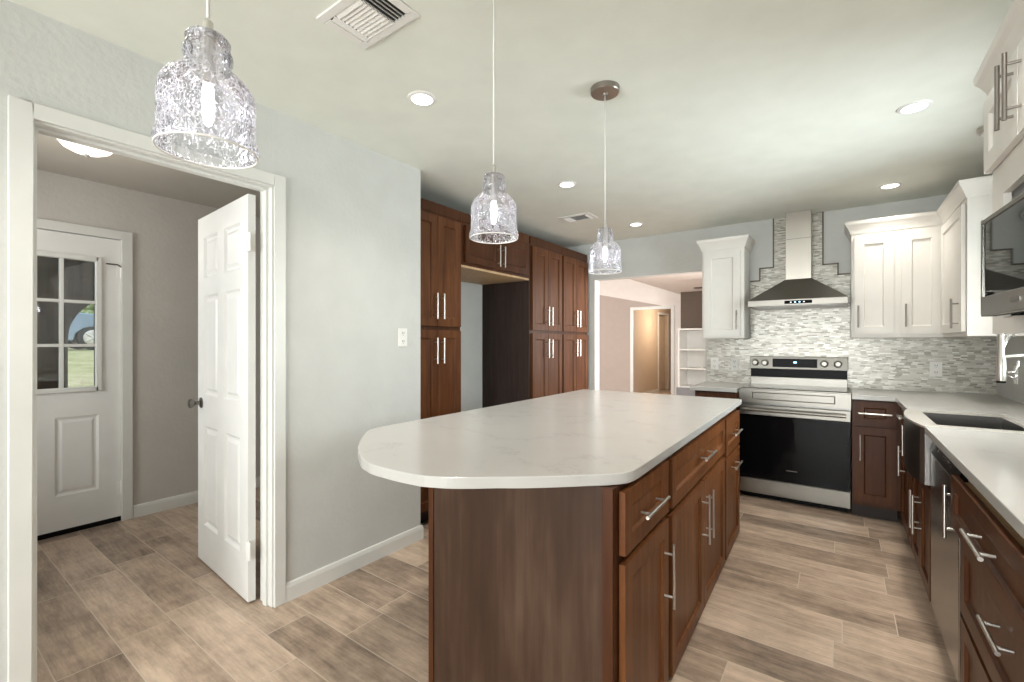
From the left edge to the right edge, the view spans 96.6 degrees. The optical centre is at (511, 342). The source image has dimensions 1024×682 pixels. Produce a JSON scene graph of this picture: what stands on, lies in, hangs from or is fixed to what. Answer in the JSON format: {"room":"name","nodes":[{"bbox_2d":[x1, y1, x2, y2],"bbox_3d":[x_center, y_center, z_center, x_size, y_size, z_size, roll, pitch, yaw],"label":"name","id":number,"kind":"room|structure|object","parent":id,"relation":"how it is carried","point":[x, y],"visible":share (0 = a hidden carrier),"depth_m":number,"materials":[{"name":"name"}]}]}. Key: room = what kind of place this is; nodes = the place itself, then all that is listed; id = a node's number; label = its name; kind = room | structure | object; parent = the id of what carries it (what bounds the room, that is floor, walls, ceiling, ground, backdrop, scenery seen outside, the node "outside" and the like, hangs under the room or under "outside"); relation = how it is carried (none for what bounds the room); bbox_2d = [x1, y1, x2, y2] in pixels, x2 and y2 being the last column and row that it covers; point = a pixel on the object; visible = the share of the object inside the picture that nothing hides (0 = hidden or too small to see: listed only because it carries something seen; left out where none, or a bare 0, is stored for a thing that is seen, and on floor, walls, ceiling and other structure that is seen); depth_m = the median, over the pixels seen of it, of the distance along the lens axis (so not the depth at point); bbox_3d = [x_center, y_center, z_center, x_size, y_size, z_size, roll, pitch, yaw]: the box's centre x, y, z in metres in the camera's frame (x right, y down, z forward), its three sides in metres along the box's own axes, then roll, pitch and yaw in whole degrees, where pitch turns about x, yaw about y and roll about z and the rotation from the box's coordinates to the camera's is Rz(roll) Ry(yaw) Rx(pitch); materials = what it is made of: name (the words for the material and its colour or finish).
{"room":"kitchen","nodes":[
{"label":"kitchen","id":0,"kind":"room"},
{"bbox_2d":[37,256,93,388],"bbox_3d":[-4.698,0.015,4.128,0.150,2.680,7.200,0,0,36],"label":"wall","id":1,"kind":"structure","parent":0,"point":[78,275],"depth_m":4.39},
{"bbox_2d":[68,348,93,386],"bbox_3d":[-15.077,0.725,17.038,35.610,1.260,34.000,0,0,36],"label":"ground","id":2,"kind":"structure","parent":0,"point":[80,361],"depth_m":8.25,"materials":[{"name":"green plant"}]},
{"bbox_2d":[68,313,93,349],"bbox_3d":[-12.964,-0.565,11.914,1.753,1.500,4.494,0,0,36],"label":"car","id":3,"kind":"object","parent":2,"relation":"on","point":[81,331],"visible":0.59,"depth_m":12.38,"materials":[{"name":"blue paint"}]},
{"bbox_2d":[68,304,93,347],"bbox_3d":[-15.834,-1.209,19.007,2.671,3.851,17.831,0,0,36],"label":"hedge","id":4,"kind":"object","parent":2,"relation":"on","point":[89,309],"visible":0.02,"depth_m":17.81,"materials":[{"name":"green plant"}]},
{"bbox_2d":[37,169,259,504],"bbox_3d":[-2.979,0.075,3.258,0.140,2.440,3.640,0,0,36],"label":"wall","id":5,"kind":"structure","parent":0,"point":[164,230],"depth_m":3.51,"materials":[{"name":"paint"}]},
{"bbox_2d":[37,229,121,540],"bbox_3d":[-3.106,0.273,3.012,0.067,2.040,0.830,0,0,36],"label":"door","id":6,"kind":"structure","parent":5,"relation":"in","point":[79,483],"depth_m":3.16,"materials":[{"name":"white paint"}]},
{"bbox_2d":[37,218,132,520],"bbox_3d":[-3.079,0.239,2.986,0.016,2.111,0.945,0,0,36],"label":"trim","id":7,"kind":"structure","parent":5,"relation":"attached to","point":[126,237],"depth_m":3.33,"materials":[{"name":"white paint"}]},
{"bbox_2d":[133,476,259,517],"bbox_3d":[-1.868,1.249,3.626,1.232,0.092,1.504,0,0,36],"label":"baseboard","id":8,"kind":"structure","parent":5,"relation":"attached to","point":[151,507],"depth_m":3.53,"materials":[{"name":"white paint"}]},
{"bbox_2d":[0,0,420,681],"bbox_3d":[-2.426,0.075,1.130,0.743,2.440,5.194,0,0,36],"label":"wall","id":9,"kind":"structure","parent":0,"point":[353,210],"depth_m":2.44,"materials":[{"name":"grey paint"}]},
{"bbox_2d":[7,95,285,681],"bbox_3d":[-1.405,0.234,1.897,0.016,2.123,0.935,0,0,36],"label":"trim","id":10,"kind":"structure","parent":9,"relation":"attached to","point":[22,113],"depth_m":1.54,"materials":[{"name":"white paint"}]},
{"bbox_2d":[32,120,272,681],"bbox_3d":[-1.458,0.256,1.935,0.115,2.078,0.847,0,0,36],"label":"trim","id":11,"kind":"structure","parent":9,"relation":"attached to","point":[266,191],"depth_m":2.23,"materials":[{"name":"white paint"}]},
{"bbox_2d":[187,194,255,601],"bbox_3d":[-1.569,0.272,2.497,0.793,2.022,0.171,0,0,40],"label":"door","id":12,"kind":"structure","parent":9,"relation":"in","point":[226,403],"depth_m":2.44,"materials":[{"name":"white paint"}]},
{"bbox_2d":[286,525,423,602],"bbox_3d":[-0.912,1.249,2.687,0.137,0.092,0.924,0,0,36],"label":"baseboard","id":13,"kind":"structure","parent":9,"relation":"attached to","point":[295,588],"depth_m":2.57,"materials":[{"name":"white paint"}]},
{"bbox_2d":[398,328,406,346],"bbox_3d":[-0.692,-0.035,2.891,0.008,0.116,0.072,0,0,36],"label":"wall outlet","id":14,"kind":"object","parent":9,"relation":"attached to","point":[402,332],"visible":1,"depth_m":2.88,"materials":[{"name":"white plastic"}]},
{"bbox_2d":[460,282,481,411],"bbox_3d":[-0.358,0.075,4.594,0.045,2.440,2.846,0,0,36],"label":"wall","id":15,"kind":"structure","parent":0,"point":[471,293],"depth_m":4.50,"materials":[{"name":"grey paint"}]},
{"bbox_2d":[460,211,528,284],"bbox_3d":[-0.326,-0.803,4.059,0.629,0.427,0.956,0,0,36],"label":"upper cabinet","id":16,"kind":"object","parent":15,"relation":"attached to","point":[481,263],"visible":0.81,"depth_m":3.89,"materials":[{"name":"brown wood"}]},
{"bbox_2d":[37,389,956,681],"bbox_3d":[1.562,1.345,7.380,8.300,0.100,20.200,0,0,36],"label":"floor","id":17,"kind":"structure","parent":0,"point":[801,593],"depth_m":2.18,"materials":[{"name":"brown wood"}]},
{"bbox_2d":[421,198,460,522],"bbox_3d":[-0.759,0.139,3.458,0.629,2.312,0.522,0,0,36],"label":"pantry cabinet","id":18,"kind":"object","parent":17,"relation":"on","point":[440,224],"visible":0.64,"depth_m":3.31,"materials":[{"name":"brown wood"}]},
{"bbox_2d":[482,236,561,407],"bbox_3d":[0.133,0.139,4.694,0.629,2.312,0.610,0,0,36],"label":"pantry cabinet","id":19,"kind":"object","parent":17,"relation":"on","point":[522,320],"visible":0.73,"depth_m":4.48,"materials":[{"name":"brown wood"}]},
{"bbox_2d":[429,460,675,681],"bbox_3d":[0.158,0.856,1.697,0.788,0.878,0.517,0,0,35],"label":"base cabinet","id":20,"kind":"object","parent":17,"relation":"on","point":[558,584],"visible":0.91,"depth_m":1.47,"materials":[{"name":"brown wood"}]},
{"bbox_2d":[358,389,741,488],"bbox_3d":[0.364,0.398,2.405,1.219,0.034,2.522,0,0,36],"label":"countertop","id":21,"kind":"structure","parent":20,"relation":"on","point":[584,437],"depth_m":1.78,"materials":[{"name":"white stone"}]},
{"bbox_2d":[561,246,587,392],"bbox_3d":[0.487,0.139,5.186,0.629,2.312,0.598,0,0,36],"label":"pantry cabinet","id":22,"kind":"object","parent":17,"relation":"on","point":[574,331],"visible":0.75,"depth_m":4.99,"materials":[{"name":"brown wood"}]},
{"bbox_2d":[676,328,705,395],"bbox_3d":[3.766,0.505,9.034,0.820,1.580,0.640,0,0,36],"label":"bookcase","id":23,"kind":"object","parent":17,"relation":"on","point":[691,345],"visible":0.46,"depth_m":9.31,"materials":[{"name":"white paint"}]},
{"bbox_2d":[681,291,701,328],"bbox_3d":[3.836,-0.654,9.131,0.780,0.737,0.400,0,0,36],"label":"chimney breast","id":24,"kind":"object","parent":23,"relation":"on","point":[691,302],"visible":0.36,"depth_m":9.07,"materials":[{"name":"brown paint"}]},
{"bbox_2d":[665,419,724,676],"bbox_3d":[0.624,0.856,2.373,0.786,0.878,1.125,0,0,35],"label":"base cabinet","id":25,"kind":"object","parent":17,"relation":"on","point":[696,513],"visible":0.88,"depth_m":2.04,"materials":[{"name":"brown wood"}]},
{"bbox_2d":[695,390,741,492],"bbox_3d":[1.917,0.856,4.159,0.345,0.878,0.641,0,0,36],"label":"base cabinet","id":26,"kind":"object","parent":17,"relation":"on","point":[732,395],"visible":0.09,"depth_m":3.92,"materials":[{"name":"brown wood"}]},
{"bbox_2d":[690,381,747,392],"bbox_3d":[1.909,0.398,4.177,0.380,0.034,0.630,0,0,36],"label":"countertop","id":27,"kind":"structure","parent":26,"relation":"on","point":[708,385],"depth_m":3.99,"materials":[{"name":"white stone"}]},
{"bbox_2d":[721,408,742,559],"bbox_3d":[1.095,0.856,3.056,0.786,0.878,0.535,0,0,35],"label":"base cabinet","id":28,"kind":"object","parent":17,"relation":"on","point":[732,419],"visible":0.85,"depth_m":2.86,"materials":[{"name":"brown wood"}]},
{"bbox_2d":[739,356,850,511],"bbox_3d":[2.377,0.709,3.839,0.764,1.172,0.612,0,0,36],"label":"range","id":29,"kind":"object","parent":17,"relation":"on","point":[795,412],"visible":0.97,"depth_m":3.68,"materials":[{"name":"silver metal"}]},
{"bbox_2d":[739,383,850,394],"bbox_3d":[2.382,0.381,3.846,0.764,0.012,0.514,0,0,36],"label":"cooktop","id":30,"kind":"object","parent":29,"relation":"in","point":[774,388],"depth_m":3.77,"materials":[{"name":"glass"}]},
{"bbox_2d":[851,397,900,521],"bbox_3d":[2.799,0.856,3.523,0.283,0.878,0.641,0,0,36],"label":"base cabinet","id":31,"kind":"object","parent":17,"relation":"on","point":[875,425],"visible":0.99,"depth_m":3.31,"materials":[{"name":"brown wood"}]},
{"bbox_2d":[896,408,907,536],"bbox_3d":[2.784,0.856,2.822,0.631,0.878,0.545,0,0,36],"label":"base cabinet","id":32,"kind":"object","parent":17,"relation":"on","point":[904,473],"visible":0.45,"depth_m":2.97,"materials":[{"name":"brown wood"}]},
{"bbox_2d":[901,425,911,547],"bbox_3d":[2.573,0.856,2.530,0.631,0.878,0.173,0,0,36],"label":"base cabinet","id":33,"kind":"object","parent":17,"relation":"on","point":[902,426],"visible":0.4,"depth_m":2.71,"materials":[{"name":"brown wood"}]},
{"bbox_2d":[909,476,930,601],"bbox_3d":[2.326,0.975,2.188,0.631,0.640,0.670,0,0,36],"label":"base cabinet","id":34,"kind":"object","parent":17,"relation":"on","point":[920,494],"visible":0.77,"depth_m":2.30,"materials":[{"name":"brown wood"}]},
{"bbox_2d":[930,442,967,681],"bbox_3d":[1.940,0.859,1.661,0.621,0.872,0.599,0,0,36],"label":"dishwasher","id":35,"kind":"object","parent":17,"relation":"on","point":[945,542],"visible":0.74,"depth_m":1.72,"materials":[{"name":"silver metal"}]},
{"bbox_2d":[951,474,1023,681],"bbox_3d":[1.473,0.856,1.026,0.655,0.878,0.957,0,0,36],"label":"base cabinet","id":36,"kind":"object","parent":17,"relation":"on","point":[992,550],"visible":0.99,"depth_m":1.22,"materials":[{"name":"brown wood"}]},
{"bbox_3d":[1.011,0.856,0.365,0.631,0.878,0.654,0,0,36],"label":"base cabinet","id":37,"kind":"object","parent":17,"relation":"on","visible":0},
{"bbox_2d":[850,388,1023,538],"bbox_3d":[1.972,0.398,1.882,0.864,0.034,4.260,0,0,36],"label":"countertop","id":38,"kind":"structure","parent":37,"relation":"on","point":[993,462],"depth_m":1.73,"materials":[{"name":"white stone"}]},
{"bbox_2d":[904,409,1023,485],"bbox_3d":[2.228,0.515,2.259,0.427,0.270,0.668,0,0,36],"label":"farmhouse sink","id":39,"kind":"object","parent":38,"relation":"in","point":[917,445],"visible":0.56,"depth_m":2.26,"materials":[{"name":"silver metal"}]},
{"bbox_2d":[923,412,1023,430],"bbox_3d":[2.238,0.488,2.226,0.302,0.214,0.470,0,0,36],"label":"basin","id":40,"kind":"object","parent":39,"relation":"in","point":[944,419],"depth_m":2.38,"materials":[{"name":"silver metal"}]},
{"bbox_2d":[996,334,1023,382],"bbox_3d":[2.347,0.149,2.021,0.278,0.464,0.096,0,0,36],"label":"kitchen faucet","id":41,"kind":"object","parent":38,"relation":"on","point":[1002,340],"visible":0.88,"depth_m":2.10,"materials":[{"name":"silver metal"}]},
{"bbox_2d":[8,0,1012,247],"bbox_3d":[-0.850,-1.189,1.685,5.550,0.112,8.140,0,0,36],"label":"ceiling","id":42,"kind":"structure","parent":0,"point":[723,112],"depth_m":2.13,"materials":[{"name":"paint"}]},
{"bbox_2d":[56,138,112,157],"bbox_3d":[-2.356,-1.081,2.528,0.270,0.104,0.270,0,0,36],"label":"dome light","id":43,"kind":"object","parent":42,"relation":"attached to","point":[86,151],"visible":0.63,"depth_m":2.50,"materials":[{"name":"white glass"}]},
{"bbox_2d":[151,0,259,169],"bbox_3d":[-0.509,-0.732,0.764,0.151,0.827,0.151,0,0,23],"label":"pendant light","id":44,"kind":"object","parent":42,"relation":"hanging from","point":[163,130],"visible":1,"depth_m":0.76,"materials":[{"name":"glass"}]},
{"bbox_2d":[199,35,216,87],"bbox_3d":[-0.509,-0.470,0.764,0.025,0.076,0.025,0,0,23],"label":"socket","id":45,"kind":"object","parent":44,"relation":"attached to","point":[203,74],"depth_m":0.76,"materials":[{"name":"silver metal"}]},
{"bbox_2d":[316,0,418,48],"bbox_3d":[-0.505,-1.137,1.595,0.309,0.015,0.205,0,0,36],"label":"ceiling vent","id":46,"kind":"object","parent":42,"relation":"in","point":[365,23],"visible":1,"depth_m":1.60,"materials":[{"name":"white plastic"}]},
{"bbox_2d":[407,90,436,105],"bbox_3d":[-0.421,-1.141,2.135,0.134,0.007,0.134,0,0,36],"label":"recessed light","id":47,"kind":"object","parent":42,"relation":"in","point":[420,98],"visible":1,"depth_m":2.12,"materials":[{"name":"white plastic"}]},
{"bbox_2d":[469,0,518,243],"bbox_3d":[-0.055,-0.732,1.394,0.151,0.827,0.151,0,0,-8],"label":"pendant light","id":48,"kind":"object","parent":42,"relation":"hanging from","point":[493,175],"visible":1,"depth_m":1.39,"materials":[{"name":"glass"}]},
{"bbox_2d":[490,175,497,201],"bbox_3d":[-0.055,-0.470,1.394,0.025,0.076,0.025,0,0,-8],"label":"socket","id":49,"kind":"object","parent":48,"relation":"attached to","point":[492,177],"depth_m":1.38,"materials":[{"name":"silver metal"}]},
{"bbox_2d":[558,181,575,187],"bbox_3d":[0.396,-1.141,3.284,0.134,0.007,0.134,0,0,36],"label":"recessed light","id":50,"kind":"object","parent":42,"relation":"in","point":[565,184],"visible":1,"depth_m":3.28,"materials":[{"name":"white plastic"}]},
{"bbox_2d":[558,212,597,222],"bbox_3d":[0.603,-1.137,4.161,0.309,0.015,0.205,0,0,36],"label":"ceiling vent","id":51,"kind":"object","parent":42,"relation":"in","point":[583,216],"visible":1,"depth_m":4.16,"materials":[{"name":"white plastic"}]},
{"bbox_2d":[588,80,621,274],"bbox_3d":[0.418,-0.732,2.050,0.151,0.827,0.151,0,0,-40],"label":"pendant light","id":52,"kind":"object","parent":42,"relation":"hanging from","point":[604,90],"visible":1,"depth_m":2.05,"materials":[{"name":"glass"}]},
{"bbox_2d":[602,229,607,246],"bbox_3d":[0.418,-0.470,2.050,0.025,0.076,0.025,0,0,-40],"label":"socket","id":53,"kind":"object","parent":52,"relation":"attached to","point":[605,231],"depth_m":2.04,"materials":[{"name":"silver metal"}]},
{"bbox_2d":[629,222,642,225],"bbox_3d":[1.192,-1.141,4.389,0.134,0.007,0.134,0,0,36],"label":"recessed light","id":54,"kind":"object","parent":42,"relation":"in","point":[634,223],"visible":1,"depth_m":4.38,"materials":[{"name":"white plastic"}]},
{"bbox_2d":[878,182,901,188],"bbox_3d":[2.748,-1.141,3.315,0.134,0.007,0.134,0,0,36],"label":"recessed light","id":55,"kind":"object","parent":42,"relation":"in","point":[895,184],"visible":1,"depth_m":3.30,"materials":[{"name":"white plastic"}]},
{"bbox_2d":[896,100,932,113],"bbox_3d":[1.950,-1.141,2.211,0.134,0.007,0.134,0,0,36],"label":"recessed light","id":56,"kind":"object","parent":42,"relation":"in","point":[912,107],"visible":1,"depth_m":2.20,"materials":[{"name":"white plastic"}]},
{"bbox_2d":[976,125,983,137],"bbox_3d":[2.543,-1.117,2.407,0.130,0.055,0.130,0,0,36],"label":"ceiling light","id":57,"kind":"object","parent":42,"relation":"attached to","point":[980,131],"visible":0.25,"depth_m":2.42,"materials":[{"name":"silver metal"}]},
{"bbox_2d":[599,279,680,394],"bbox_3d":[3.564,-0.505,10.070,8.000,3.600,0.135,0,0,36],"label":"wall","id":58,"kind":"structure","parent":0,"point":[614,313],"depth_m":10.72,"materials":[{"name":"beige paint"}]},
{"bbox_2d":[630,305,673,394],"bbox_3d":[3.151,0.235,10.285,1.000,2.120,0.030,0,0,36],"label":"trim","id":59,"kind":"structure","parent":58,"relation":"attached to","point":[671,307],"depth_m":10.41,"materials":[{"name":"white paint"}]},
{"bbox_2d":[635,309,670,392],"bbox_3d":[3.679,0.075,12.709,3.100,2.440,4.280,0,0,36],"label":"wall","id":60,"kind":"structure","parent":0,"point":[646,321],"depth_m":11.46,"materials":[{"name":"paint"}]},
{"bbox_2d":[643,389,657,393],"bbox_3d":[3.356,1.250,11.308,0.014,0.090,1.630,0,0,36],"label":"baseboard","id":61,"kind":"structure","parent":60,"relation":"attached to","point":[655,390],"depth_m":11.63,"materials":[{"name":"white paint"}]},
{"bbox_2d":[659,316,664,389],"bbox_3d":[3.957,0.275,12.454,0.100,2.020,0.740,0,0,44],"label":"door","id":62,"kind":"structure","parent":60,"relation":"in","point":[661,318],"depth_m":12.56,"materials":[{"name":"paint"}]},
{"bbox_2d":[658,312,668,391],"bbox_3d":[4.102,0.240,12.342,0.015,2.110,0.920,0,0,36],"label":"trim","id":63,"kind":"structure","parent":60,"relation":"attached to","point":[659,313],"depth_m":12.21,"materials":[{"name":"white paint"}]},
{"bbox_2d":[631,272,701,294],"bbox_3d":[1.995,-1.905,7.895,8.000,1.760,5.260,0,0,36],"label":"ceiling","id":64,"kind":"structure","parent":0,"point":[679,283],"depth_m":7.60,"materials":[{"name":"paint"}]},
{"bbox_2d":[567,195,982,393],"bbox_3d":[2.033,0.075,4.550,3.885,2.440,0.120,0,0,36],"label":"wall","id":65,"kind":"structure","parent":0,"point":[676,253],"depth_m":4.62,"materials":[{"name":"grey paint"}]},
{"bbox_2d":[696,234,754,338],"bbox_3d":[1.994,-0.497,4.257,0.436,0.912,0.379,0,0,36],"label":"upper cabinet","id":66,"kind":"object","parent":65,"relation":"attached to","point":[725,260],"visible":1,"depth_m":4.14,"materials":[{"name":"white paint"}]},
{"bbox_2d":[748,210,847,309],"bbox_3d":[2.431,-0.723,3.884,0.692,0.841,0.492,0,0,36],"label":"range hood","id":67,"kind":"object","parent":65,"relation":"attached to","point":[799,290],"visible":1,"depth_m":3.90,"materials":[{"name":"metal"}]},
{"bbox_2d":[750,211,849,281],"bbox_3d":[2.562,-0.860,4.087,0.770,0.570,0.014,0,0,36],"label":"trim","id":68,"kind":"structure","parent":65,"relation":"attached to","point":[838,273],"depth_m":3.97,"materials":[{"name":"metal"}]},
{"bbox_2d":[707,212,996,394],"bbox_3d":[2.756,-0.382,3.949,2.010,1.526,0.010,0,0,36],"label":"wall tile","id":69,"kind":"structure","parent":65,"relation":"attached to","point":[968,364],"depth_m":3.90,"materials":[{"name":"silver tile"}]},
{"bbox_2d":[711,358,718,369],"bbox_3d":[1.994,0.203,4.487,0.072,0.116,0.008,0,0,36],"label":"wall outlet","id":70,"kind":"object","parent":69,"relation":"attached to","point":[714,361],"visible":1,"depth_m":4.48,"materials":[{"name":"white plastic"}]},
{"bbox_2d":[731,358,738,369],"bbox_3d":[2.140,0.203,4.382,0.072,0.116,0.008,0,0,36],"label":"wall outlet","id":71,"kind":"object","parent":69,"relation":"attached to","point":[734,361],"visible":1,"depth_m":4.38,"materials":[{"name":"white plastic"}]},
{"bbox_2d":[930,362,941,376],"bbox_3d":[3.298,0.203,3.547,0.072,0.116,0.008,0,0,36],"label":"wall outlet","id":72,"kind":"object","parent":69,"relation":"attached to","point":[935,367],"visible":1,"depth_m":3.54,"materials":[{"name":"white plastic"}]},
{"bbox_2d":[933,370,938,374],"bbox_3d":[3.296,0.229,3.544,0.034,0.036,0.002,0,0,36],"label":"receptacle","id":73,"kind":"object","parent":72,"relation":"attached to","point":[935,372],"depth_m":3.54,"materials":[{"name":"white plastic"}]},
{"bbox_2d":[844,211,942,337],"bbox_3d":[2.955,-0.497,3.563,0.575,0.912,0.379,0,0,36],"label":"upper cabinet","id":74,"kind":"object","parent":65,"relation":"attached to","point":[895,261],"visible":0.9,"depth_m":3.44,"materials":[{"name":"white paint"}]},
{"bbox_2d":[997,336,1023,403],"bbox_3d":[1.341,0.075,0.167,0.120,2.440,8.040,0,0,36],"label":"wall","id":75,"kind":"structure","parent":0,"point":[1015,345],"depth_m":3.03,"materials":[{"name":"grey paint"}]},
{"bbox_2d":[937,175,1023,337],"bbox_3d":[3.082,-0.497,3.018,0.388,0.912,1.114,0,0,36],"label":"upper cabinet","id":76,"kind":"object","parent":75,"relation":"attached to","point":[961,214],"visible":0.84,"depth_m":2.70,"materials":[{"name":"white paint"}]},
{"bbox_2d":[973,0,1023,333],"bbox_3d":[1.631,-0.492,1.160,0.551,0.922,0.842,0,0,36],"label":"upper cabinet","id":77,"kind":"object","parent":75,"relation":"attached to","point":[1000,75],"visible":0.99,"depth_m":1.39,"materials":[{"name":"white paint"}]},
{"bbox_2d":[981,192,1023,316],"bbox_3d":[1.493,-0.233,1.136,0.362,0.303,0.470,0,0,33],"label":"microwave","id":78,"kind":"object","parent":77,"relation":"on","point":[1002,232],"visible":1,"depth_m":1.27,"materials":[{"name":"silver metal"}]},
{"bbox_2d":[1014,366,1017,383],"bbox_3d":[3.290,0.210,2.978,0.008,0.116,0.072,0,0,36],"label":"wall outlet","id":79,"kind":"object","parent":75,"relation":"attached to","point":[1016,373],"visible":0.62,"depth_m":2.97,"materials":[{"name":"white plastic"}]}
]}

